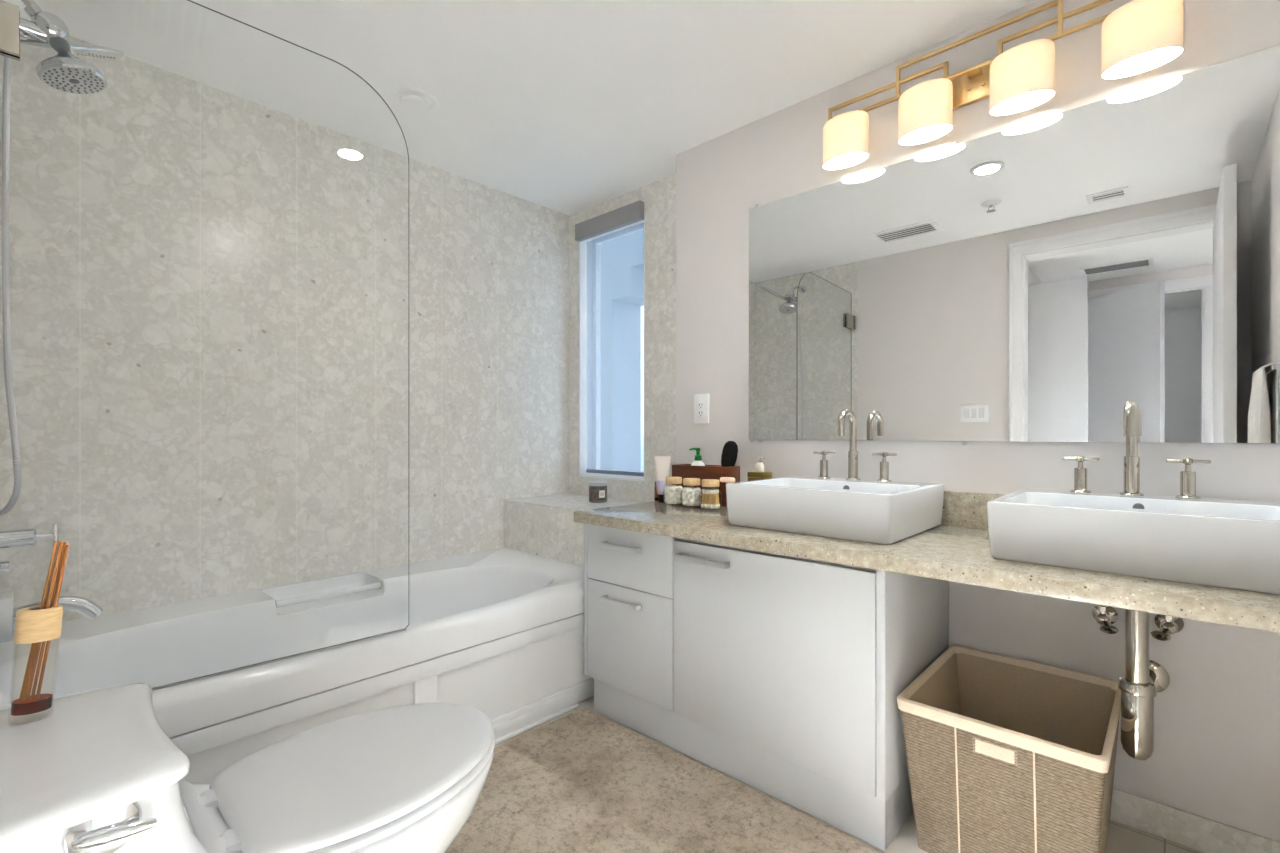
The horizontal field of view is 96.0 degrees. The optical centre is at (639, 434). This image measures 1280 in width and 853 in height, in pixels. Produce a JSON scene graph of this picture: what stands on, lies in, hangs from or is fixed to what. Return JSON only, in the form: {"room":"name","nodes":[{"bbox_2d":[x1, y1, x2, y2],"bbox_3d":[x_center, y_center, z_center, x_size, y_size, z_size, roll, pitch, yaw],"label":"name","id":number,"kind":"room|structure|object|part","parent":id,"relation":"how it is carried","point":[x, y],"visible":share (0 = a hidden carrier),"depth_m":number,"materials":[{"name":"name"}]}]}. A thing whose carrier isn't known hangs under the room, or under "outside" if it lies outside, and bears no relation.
{"room":"bathroom","nodes":[
{"label":"bathroom","id":0,"kind":"room"},
{"bbox_2d":[0,36,568,629],"bbox_3d":[-1.318,-0.118,2.718,0.120,2.476,2.770,0,0,43],"label":"wall","id":1,"kind":"structure","parent":0,"point":[254,345],"depth_m":2.34,"materials":[{"name":"stone"}]},
{"bbox_2d":[3,0,1037,215],"bbox_3d":[-2.044,-1.416,-0.511,6.700,0.120,8.470,0,0,43],"label":"ceiling","id":2,"kind":"structure","parent":0,"point":[568,107],"depth_m":2.09,"materials":[{"name":"white paint"}]},
{"bbox_2d":[392,87,438,113],"bbox_3d":[-0.909,-1.346,2.337,0.176,0.020,0.176,0,0,43],"label":"recessed light","id":3,"kind":"object","parent":2,"relation":"in","point":[415,100],"visible":1,"depth_m":2.31,"materials":[{"name":"white paint"}]},
{"bbox_2d":[504,493,647,565],"bbox_3d":[-0.242,0.743,3.067,0.982,0.755,0.475,0,0,43],"label":"window ledge","id":4,"kind":"object","parent":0,"point":[545,526],"visible":0.26,"depth_m":3.01,"materials":[{"name":"stone"}]},
{"bbox_2d":[588,481,607,502],"bbox_3d":[-0.226,0.311,3.096,0.102,0.107,0.102,0,0,43],"label":"candle jar","id":5,"kind":"object","parent":4,"relation":"on","point":[597,489],"visible":1,"depth_m":3.05,"materials":[{"name":"grey glass"}]},
{"bbox_3d":[-0.226,0.266,3.096,0.102,0.017,0.102,0,0,43],"label":"lid","id":6,"kind":"part","parent":5,"relation":"part of","materials":[{"name":"silver metal"}]},
{"bbox_2d":[569,173,675,501],"bbox_3d":[0.011,-0.118,3.265,1.082,2.476,0.160,0,0,43],"label":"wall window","id":7,"kind":"structure","parent":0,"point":[658,197],"depth_m":3.11,"materials":[{"name":"stone"}]},
{"bbox_2d":[575,200,643,475],"bbox_3d":[-0.165,-0.515,3.329,0.537,1.501,0.095,0,0,43],"label":"roller shade","id":8,"kind":"object","parent":7,"relation":"attached to","point":[632,213],"visible":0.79,"depth_m":3.28,"materials":[{"name":"grey fabric"}]},
{"bbox_2d":[579,210,644,481],"bbox_3d":[-0.120,-0.482,3.389,0.554,1.485,0.156,0,0,43],"label":"window","id":9,"kind":"structure","parent":7,"relation":"attached to","point":[589,249],"depth_m":3.56,"materials":[{"name":"white metal"}]},
{"bbox_2d":[494,696,1202,852],"bbox_3d":[-2.000,1.180,-0.463,6.700,0.120,8.600,0,0,43],"label":"floor","id":10,"kind":"structure","parent":0,"point":[1122,838],"depth_m":1.59,"materials":[{"name":"beige stone"}]},
{"bbox_2d":[0,683,494,852],"bbox_3d":[-0.681,0.787,1.062,0.452,0.664,0.899,0,0,43],"label":"toilet","id":11,"kind":"object","parent":10,"relation":"on","point":[95,771],"visible":0.99,"depth_m":0.98,"materials":[{"name":"white ceramic"}]},
{"bbox_2d":[10,541,68,715],"bbox_3d":[-0.966,0.314,0.924,0.047,0.282,0.064,0,0,20],"label":"reed diffuser","id":12,"kind":"object","parent":11,"relation":"on","point":[36,625],"visible":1,"depth_m":0.92,"materials":[{"name":"brown wood"}]},
{"bbox_3d":[-0.884,0.473,0.844,0.452,0.037,0.303,0,0,43],"label":"tank lid","id":13,"kind":"part","parent":11,"relation":"part of","materials":[{"name":"white ceramic"}]},
{"bbox_3d":[-0.692,0.516,0.753,0.031,0.078,0.091,0,0,43],"label":"flush lever","id":14,"kind":"part","parent":11,"relation":"part of","materials":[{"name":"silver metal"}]},
{"bbox_3d":[-0.849,0.707,0.881,0.388,0.427,0.396,0,0,43],"label":"tank","id":15,"kind":"part","parent":11,"relation":"part of","materials":[{"name":"white ceramic"}]},
{"bbox_3d":[-0.554,0.671,1.199,0.430,0.028,0.516,0,0,43],"label":"seat lid","id":16,"kind":"part","parent":11,"relation":"part of","materials":[{"name":"white plastic"}]},
{"bbox_3d":[-0.552,0.698,1.202,0.430,0.018,0.518,0,0,43],"label":"seat","id":17,"kind":"part","parent":11,"relation":"part of","materials":[{"name":"white plastic"}]},
{"bbox_3d":[-0.629,0.914,1.118,0.422,0.410,0.742,0,0,43],"label":"bowl","id":18,"kind":"part","parent":11,"relation":"part of","materials":[{"name":"white ceramic"}]},
{"bbox_2d":[0,547,593,783],"bbox_3d":[-1.090,0.875,2.163,0.965,0.487,2.000,0,0,43],"label":"bathtub","id":19,"kind":"object","parent":10,"relation":"on","point":[498,633],"visible":0.64,"depth_m":2.02,"materials":[{"name":"white ceramic"}]},
{"bbox_2d":[0,0,408,690],"bbox_3d":[-1.109,-0.237,1.506,1.013,1.735,0.044,0,0,-44],"label":"glass screen","id":20,"kind":"object","parent":19,"relation":"on","point":[9,12],"visible":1,"depth_m":1.27,"materials":[{"name":"grey"}]},
{"bbox_3d":[-1.098,-0.239,1.518,0.981,1.731,0.006,0,0,-44],"label":"glass panel","id":21,"kind":"part","parent":20,"relation":"part of","materials":[{"name":"grey"}]},
{"bbox_3d":[-0.753,0.924,1.850,0.014,0.352,2.000,0,0,43],"label":"apron panel","id":22,"kind":"part","parent":19,"relation":"part of","materials":[{"name":"white ceramic"}]},
{"bbox_3d":[-0.844,1.087,1.741,0.030,0.065,1.717,0,0,43],"label":"apron skirting","id":23,"kind":"part","parent":19,"relation":"part of","materials":[{"name":"white ceramic"}]},
{"bbox_2d":[446,707,884,852],"bbox_3d":[-0.009,1.113,1.535,1.442,0.012,0.907,0,0,43],"label":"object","id":24,"kind":"structure","parent":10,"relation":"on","point":[581,781],"depth_m":1.72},
{"bbox_2d":[584,523,948,850],"bbox_3d":[0.403,0.736,2.152,1.206,0.765,0.623,0,0,43],"label":"vanity cabinet","id":25,"kind":"object","parent":10,"relation":"on","point":[783,676],"visible":0.91,"depth_m":1.79,"materials":[{"name":"grey paint"}]},
{"bbox_3d":[-0.074,0.642,2.191,0.190,0.020,0.030,0,0,43],"label":"handle","id":26,"kind":"part","parent":25,"relation":"part of","materials":[{"name":"silver metal"}]},
{"bbox_3d":[-0.074,0.430,2.191,0.190,0.020,0.030,0,0,43],"label":"handle","id":27,"kind":"part","parent":25,"relation":"part of","materials":[{"name":"silver metal"}]},
{"bbox_3d":[-0.043,0.783,2.196,0.449,0.396,0.020,0,0,43],"label":"drawer","id":28,"kind":"part","parent":25,"relation":"part of","materials":[{"name":"grey paint"}]},
{"bbox_3d":[-0.043,0.469,2.196,0.449,0.227,0.020,0,0,43],"label":"drawer","id":29,"kind":"part","parent":25,"relation":"part of","materials":[{"name":"grey paint"}]},
{"bbox_3d":[0.206,0.425,1.931,0.210,0.020,0.030,0,0,43],"label":"handle","id":30,"kind":"part","parent":25,"relation":"part of","materials":[{"name":"silver metal"}]},
{"bbox_3d":[0.383,0.678,1.801,0.705,0.605,0.020,0,0,43],"label":"door","id":31,"kind":"part","parent":25,"relation":"part of","materials":[{"name":"grey paint"}]},
{"bbox_2d":[574,491,1279,632],"bbox_3d":[0.711,0.273,1.848,2.068,0.158,0.652,0,0,43],"label":"countertop","id":32,"kind":"structure","parent":25,"relation":"on","point":[958,550],"depth_m":1.48,"materials":[{"name":"stone"}]},
{"bbox_2d":[654,481,658,501],"bbox_3d":[0.077,0.263,2.651,0.021,0.092,0.021,0,0,43],"label":"bottle","id":33,"kind":"object","parent":32,"relation":"on","point":[656,496],"visible":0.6,"depth_m":2.64,"materials":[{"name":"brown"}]},
{"bbox_2d":[654,456,670,502],"bbox_3d":[0.101,0.204,2.615,0.070,0.210,0.034,0,0,-9],"label":"tube","id":34,"kind":"object","parent":32,"relation":"on","point":[662,463],"visible":0.81,"depth_m":2.60,"materials":[{"name":"white plastic"}]},
{"bbox_2d":[663,477,681,501],"bbox_3d":[0.148,0.249,2.530,0.095,0.121,0.095,0,0,43],"label":"glass jar","id":35,"kind":"object","parent":32,"relation":"on","point":[668,480],"visible":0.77,"depth_m":2.50,"materials":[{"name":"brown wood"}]},
{"bbox_2d":[664,485,682,503],"bbox_3d":[0.149,0.265,2.531,0.085,0.086,0.084,0,0,43],"label":"cotton balls","id":36,"kind":"object","parent":35,"relation":"in","point":[673,493],"visible":0.99,"depth_m":2.50,"materials":[{"name":"fabric"}]},
{"bbox_3d":[0.148,0.203,2.530,0.073,0.028,0.073,0,0,43],"label":"wooden lid","id":37,"kind":"part","parent":35,"relation":"part of","materials":[{"name":"brown wood"}]},
{"bbox_2d":[683,478,699,485],"bbox_3d":[0.220,0.249,2.456,0.095,0.121,0.095,0,0,43],"label":"glass jar","id":38,"kind":"object","parent":32,"relation":"on","point":[686,481],"visible":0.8,"depth_m":2.43,"materials":[{"name":"brown wood"}]},
{"bbox_2d":[682,486,701,505],"bbox_3d":[0.221,0.265,2.456,0.084,0.086,0.086,0,0,43],"label":"cotton balls","id":39,"kind":"object","parent":38,"relation":"in","point":[691,495],"visible":0.99,"depth_m":2.42,"materials":[{"name":"fabric"}]},
{"bbox_2d":[672,464,739,506],"bbox_3d":[0.293,0.225,2.595,0.298,0.169,0.113,0,0,43],"label":"organizer","id":40,"kind":"object","parent":32,"relation":"on","point":[678,470],"visible":0.52,"depth_m":2.52,"materials":[{"name":"red wood"}]},
{"bbox_2d":[689,448,704,465],"bbox_3d":[0.263,0.181,2.622,0.069,0.238,0.066,0,0,43],"label":"pump bottle","id":41,"kind":"object","parent":40,"relation":"in","point":[697,457],"visible":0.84,"depth_m":2.61,"materials":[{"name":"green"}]},
{"bbox_2d":[721,441,737,466],"bbox_3d":[0.388,0.164,2.515,0.080,0.271,0.044,0,0,9],"label":"brush","id":42,"kind":"object","parent":40,"relation":"in","point":[730,449],"visible":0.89,"depth_m":2.50,"materials":[{"name":"black plastic"}]},
{"bbox_2d":[700,479,718,491],"bbox_3d":[0.292,0.249,2.385,0.095,0.121,0.095,0,0,43],"label":"glass jar","id":43,"kind":"object","parent":32,"relation":"on","point":[705,482],"visible":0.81,"depth_m":2.35,"materials":[{"name":"brown wood"}]},
{"bbox_2d":[701,489,719,508],"bbox_3d":[0.294,0.267,2.386,0.075,0.079,0.081,0,0,-40],"label":"cotton swabs","id":44,"kind":"object","parent":43,"relation":"in","point":[710,497],"visible":1,"depth_m":2.36,"materials":[{"name":"fabric"}]},
{"bbox_3d":[0.292,0.203,2.385,0.073,0.028,0.073,0,0,43],"label":"wooden lid","id":45,"kind":"part","parent":43,"relation":"part of","materials":[{"name":"brown wood"}]},
{"bbox_2d":[747,471,771,480],"bbox_3d":[0.501,0.234,2.412,0.078,0.151,0.069,0,0,43],"label":"box","id":46,"kind":"object","parent":32,"relation":"on","point":[754,475],"visible":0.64,"depth_m":2.39,"materials":[{"name":"gold metal"}]},
{"bbox_2d":[755,456,763,471],"bbox_3d":[0.504,0.125,2.406,0.045,0.065,0.036,0,0,43],"label":"soap bottle","id":47,"kind":"object","parent":46,"relation":"on","point":[759,467],"visible":1,"depth_m":2.40,"materials":[{"name":"beige"}]},
{"bbox_2d":[726,476,943,543],"bbox_3d":[0.663,0.238,1.966,0.562,0.141,0.497,0,0,43],"label":"vessel sink","id":48,"kind":"object","parent":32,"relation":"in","point":[873,511],"visible":1,"depth_m":1.78,"materials":[{"name":"white ceramic"}]},
{"bbox_2d":[720,477,734,482],"bbox_3d":[0.305,0.159,2.007,0.060,0.016,0.036,0,0,43],"label":"soap bar","id":49,"kind":"object","parent":48,"relation":"on","point":[722,479],"visible":1,"depth_m":1.99,"materials":[{"name":"beige"}]},
{"bbox_2d":[813,409,896,481],"bbox_3d":[0.756,0.037,2.083,0.311,0.260,0.161,0,0,43],"label":"widespread faucet","id":50,"kind":"object","parent":32,"relation":"on","point":[852,453],"visible":1,"depth_m":2.10,"materials":[{"name":"silver metal"}]},
{"bbox_3d":[0.699,0.115,2.187,0.064,0.104,0.064,0,0,-2],"label":"cross handle","id":51,"kind":"part","parent":50,"relation":"part of","materials":[{"name":"silver metal"}]},
{"bbox_3d":[0.745,-0.013,2.072,0.025,0.160,0.130,0,0,43],"label":"spout","id":52,"kind":"part","parent":50,"relation":"part of","materials":[{"name":"silver metal"}]},
{"bbox_3d":[0.863,0.115,2.034,0.064,0.104,0.064,0,0,-2],"label":"cross handle","id":53,"kind":"part","parent":50,"relation":"part of","materials":[{"name":"silver metal"}]},
{"bbox_2d":[987,488,1279,593],"bbox_3d":[1.239,0.238,1.431,0.562,0.141,0.497,0,0,43],"label":"vessel sink","id":54,"kind":"object","parent":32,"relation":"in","point":[1227,543],"visible":1,"depth_m":1.28,"materials":[{"name":"white ceramic"}]},
{"bbox_2d":[1118,609,1169,759],"bbox_3d":[1.319,0.573,1.504,0.094,0.439,0.331,0,0,43],"label":"trap","id":55,"kind":"object","parent":54,"relation":"attached to","point":[1144,678],"visible":0.98,"depth_m":1.40,"materials":[{"name":"silver metal"}]},
{"bbox_2d":[1121,690,1153,759],"bbox_3d":[1.223,0.712,1.417,0.062,0.161,0.062,0,0,43],"label":"drain pipe","id":56,"kind":"object","parent":55,"relation":"attached to","point":[1137,706],"depth_m":1.39,"materials":[{"name":"silver metal"}]},
{"bbox_3d":[1.334,0.675,1.527,0.274,0.038,0.038,0,0,-44],"label":"waste arm","id":57,"kind":"part","parent":55,"relation":"part of","materials":[{"name":"silver metal"}]},
{"bbox_2d":[1062,400,1210,498],"bbox_3d":[1.325,0.037,1.555,0.311,0.260,0.161,0,0,43],"label":"widespread faucet","id":58,"kind":"object","parent":32,"relation":"on","point":[1131,461],"visible":1,"depth_m":1.56,"materials":[{"name":"silver metal"}]},
{"bbox_3d":[1.268,0.115,1.658,0.064,0.104,0.064,0,0,-2],"label":"cross handle","id":59,"kind":"part","parent":58,"relation":"part of","materials":[{"name":"silver metal"}]},
{"bbox_3d":[1.315,-0.013,1.543,0.025,0.160,0.130,0,0,43],"label":"spout","id":60,"kind":"part","parent":58,"relation":"part of","materials":[{"name":"silver metal"}]},
{"bbox_3d":[1.432,0.115,1.506,0.064,0.104,0.064,0,0,-2],"label":"cross handle","id":61,"kind":"part","parent":58,"relation":"part of","materials":[{"name":"silver metal"}]},
{"bbox_2d":[897,645,1120,852],"bbox_3d":[1.030,0.911,1.589,0.445,0.414,0.537,0,0,43],"label":"laundry basket","id":62,"kind":"object","parent":10,"relation":"on","point":[1005,754],"visible":1,"depth_m":1.48,"materials":[{"name":"wicker"}]},
{"bbox_3d":[0.808,0.925,1.466,0.004,0.374,0.048,0,0,43],"label":"vertical cord","id":63,"kind":"part","parent":62,"relation":"part of","materials":[{"name":"beige fabric"}]},
{"bbox_3d":[0.929,0.925,1.353,0.004,0.374,0.048,0,0,43],"label":"vertical cord","id":64,"kind":"part","parent":62,"relation":"part of","materials":[{"name":"beige fabric"}]},
{"bbox_2d":[676,0,1279,840],"bbox_3d":[1.085,-0.118,2.163,2.193,2.476,0.314,0,0,43],"label":"wall","id":65,"kind":"structure","parent":0,"point":[1215,756],"depth_m":1.82,"materials":[{"name":"white paint"}]},
{"bbox_2d":[694,394,708,423],"bbox_3d":[0.285,-0.118,2.684,0.086,0.137,0.009,0,0,43],"label":"wall outlet","id":66,"kind":"object","parent":65,"relation":"attached to","point":[701,401],"visible":1,"depth_m":2.68,"materials":[{"name":"white plastic"}]},
{"bbox_2d":[698,401,703,415],"bbox_3d":[0.284,-0.118,2.682,0.034,0.071,0.004,0,0,43],"label":"socket","id":67,"kind":"object","parent":66,"relation":"attached to","point":[700,403],"depth_m":2.68,"materials":[{"name":"white plastic"}]},
{"bbox_2d":[823,0,1182,169],"bbox_3d":[1.073,-1.149,1.861,0.993,0.282,0.140,0,0,43],"label":"vanity light","id":68,"kind":"object","parent":65,"relation":"attached to","point":[1139,36],"visible":1,"depth_m":1.76,"materials":[{"name":"white glass"}]},
{"bbox_3d":[0.759,-1.087,2.129,0.168,0.157,0.104,0,0,43],"label":"lamp shade","id":69,"kind":"part","parent":68,"relation":"part of","materials":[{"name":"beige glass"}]},
{"bbox_3d":[0.960,-1.087,1.941,0.168,0.157,0.104,0,0,43],"label":"lamp shade","id":70,"kind":"part","parent":68,"relation":"part of","materials":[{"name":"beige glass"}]},
{"bbox_3d":[1.090,-1.233,1.879,0.972,0.114,0.055,0,0,43],"label":"bar frame","id":71,"kind":"part","parent":68,"relation":"part of","materials":[{"name":"gold metal"}]},
{"bbox_3d":[1.162,-1.087,1.754,0.168,0.157,0.104,0,0,43],"label":"lamp shade","id":72,"kind":"part","parent":68,"relation":"part of","materials":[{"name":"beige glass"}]},
{"bbox_3d":[1.363,-1.087,1.567,0.168,0.157,0.104,0,0,43],"label":"lamp shade","id":73,"kind":"part","parent":68,"relation":"part of","materials":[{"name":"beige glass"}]},
{"bbox_2d":[749,45,1279,444],"bbox_3d":[1.080,-0.477,1.943,1.654,1.028,0.010,0,0,43],"label":"wall mirror","id":74,"kind":"object","parent":65,"relation":"attached to","point":[1032,281],"visible":1,"depth_m":1.78,"materials":[{"name":"silver metal"}]},
{"bbox_2d":[1092,605,1118,633],"bbox_3d":[1.327,0.456,1.645,0.066,0.205,0.114,0,0,43],"label":"valve","id":75,"kind":"object","parent":65,"relation":"attached to","point":[1105,616],"visible":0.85,"depth_m":1.64,"materials":[{"name":"silver metal"}]},
{"bbox_3d":[1.312,0.544,1.610,0.041,0.026,0.037,0,0,43],"label":"valve handle","id":76,"kind":"part","parent":75,"relation":"part of","materials":[{"name":"silver metal"}]},
{"bbox_2d":[1150,614,1183,640],"bbox_3d":[1.423,0.451,1.555,0.066,0.197,0.114,0,0,43],"label":"valve","id":77,"kind":"object","parent":65,"relation":"attached to","point":[1168,625],"visible":0.7,"depth_m":1.54,"materials":[{"name":"silver metal"}]},
{"bbox_3d":[1.389,0.536,1.537,0.041,0.026,0.037,0,0,43],"label":"valve handle","id":78,"kind":"part","parent":77,"relation":"part of","materials":[{"name":"silver metal"}]},
{"bbox_2d":[1110,788,1279,852],"bbox_3d":[1.380,1.074,1.667,0.845,0.092,0.011,0,0,43],"label":"baseboard","id":79,"kind":"structure","parent":65,"relation":"attached to","point":[1194,831],"depth_m":1.57,"materials":[{"name":"stone"}]},
{"bbox_3d":[-1.831,-0.118,1.393,0.930,2.476,0.130,0,0,43],"label":"stone wall","id":80,"kind":"structure","parent":0,"visible":0},
{"bbox_2d":[0,523,57,573],"bbox_3d":[-1.707,0.307,1.527,0.090,0.140,0.232,0,0,43],"label":"shower valve","id":81,"kind":"object","parent":80,"relation":"attached to","point":[23,537],"visible":0.93,"depth_m":1.55,"materials":[{"name":"silver metal"}]},
{"bbox_3d":[-1.644,0.284,1.595,0.016,0.072,0.045,0,0,43],"label":"lever handle","id":82,"kind":"part","parent":81,"relation":"part of","materials":[{"name":"silver metal"}]},
{"bbox_2d":[0,32,123,515],"bbox_3d":[-1.679,-0.501,1.654,0.084,1.440,0.382,0,0,1],"label":"shower","id":83,"kind":"object","parent":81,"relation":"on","point":[85,49],"visible":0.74,"depth_m":1.53,"materials":[{"name":"silver metal"}]},
{"bbox_2d":[0,591,102,642],"bbox_3d":[-1.676,0.487,1.561,0.100,0.115,0.325,0,0,43],"label":"tub spout","id":84,"kind":"object","parent":80,"relation":"attached to","point":[88,608],"visible":0.69,"depth_m":1.56,"materials":[{"name":"silver metal"}]},
{"bbox_3d":[-1.736,0.487,1.496,0.100,0.115,0.147,0,0,43],"label":"spout","id":85,"kind":"part","parent":84,"relation":"part of","materials":[{"name":"silver metal"}]},
{"bbox_3d":[-1.628,0.495,1.613,0.037,0.079,0.183,0,0,43],"label":"spout","id":86,"kind":"part","parent":84,"relation":"part of","materials":[{"name":"silver metal"}]},
{"bbox_2d":[20,0,107,93],"bbox_3d":[-1.668,-1.114,1.560,0.146,0.266,0.334,0,0,43],"label":"shower head","id":87,"kind":"object","parent":80,"relation":"attached to","point":[63,71],"visible":0.98,"depth_m":1.59},
{"bbox_3d":[-1.714,-1.187,1.520,0.025,0.085,0.196,0,0,43],"label":"shower arm","id":88,"kind":"part","parent":87,"relation":"part of","materials":[{"name":"silver metal"}]},
{"label":"outside","id":89,"kind":"structure","parent":0,"visible":0},
{"bbox_2d":[600,231,643,471],"bbox_3d":[0.280,-0.080,3.902,2.500,4.400,0.300,0,0,43],"label":"window","id":90,"kind":"structure","parent":89,"point":[621,259],"depth_m":4.20,"materials":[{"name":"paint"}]}
]}

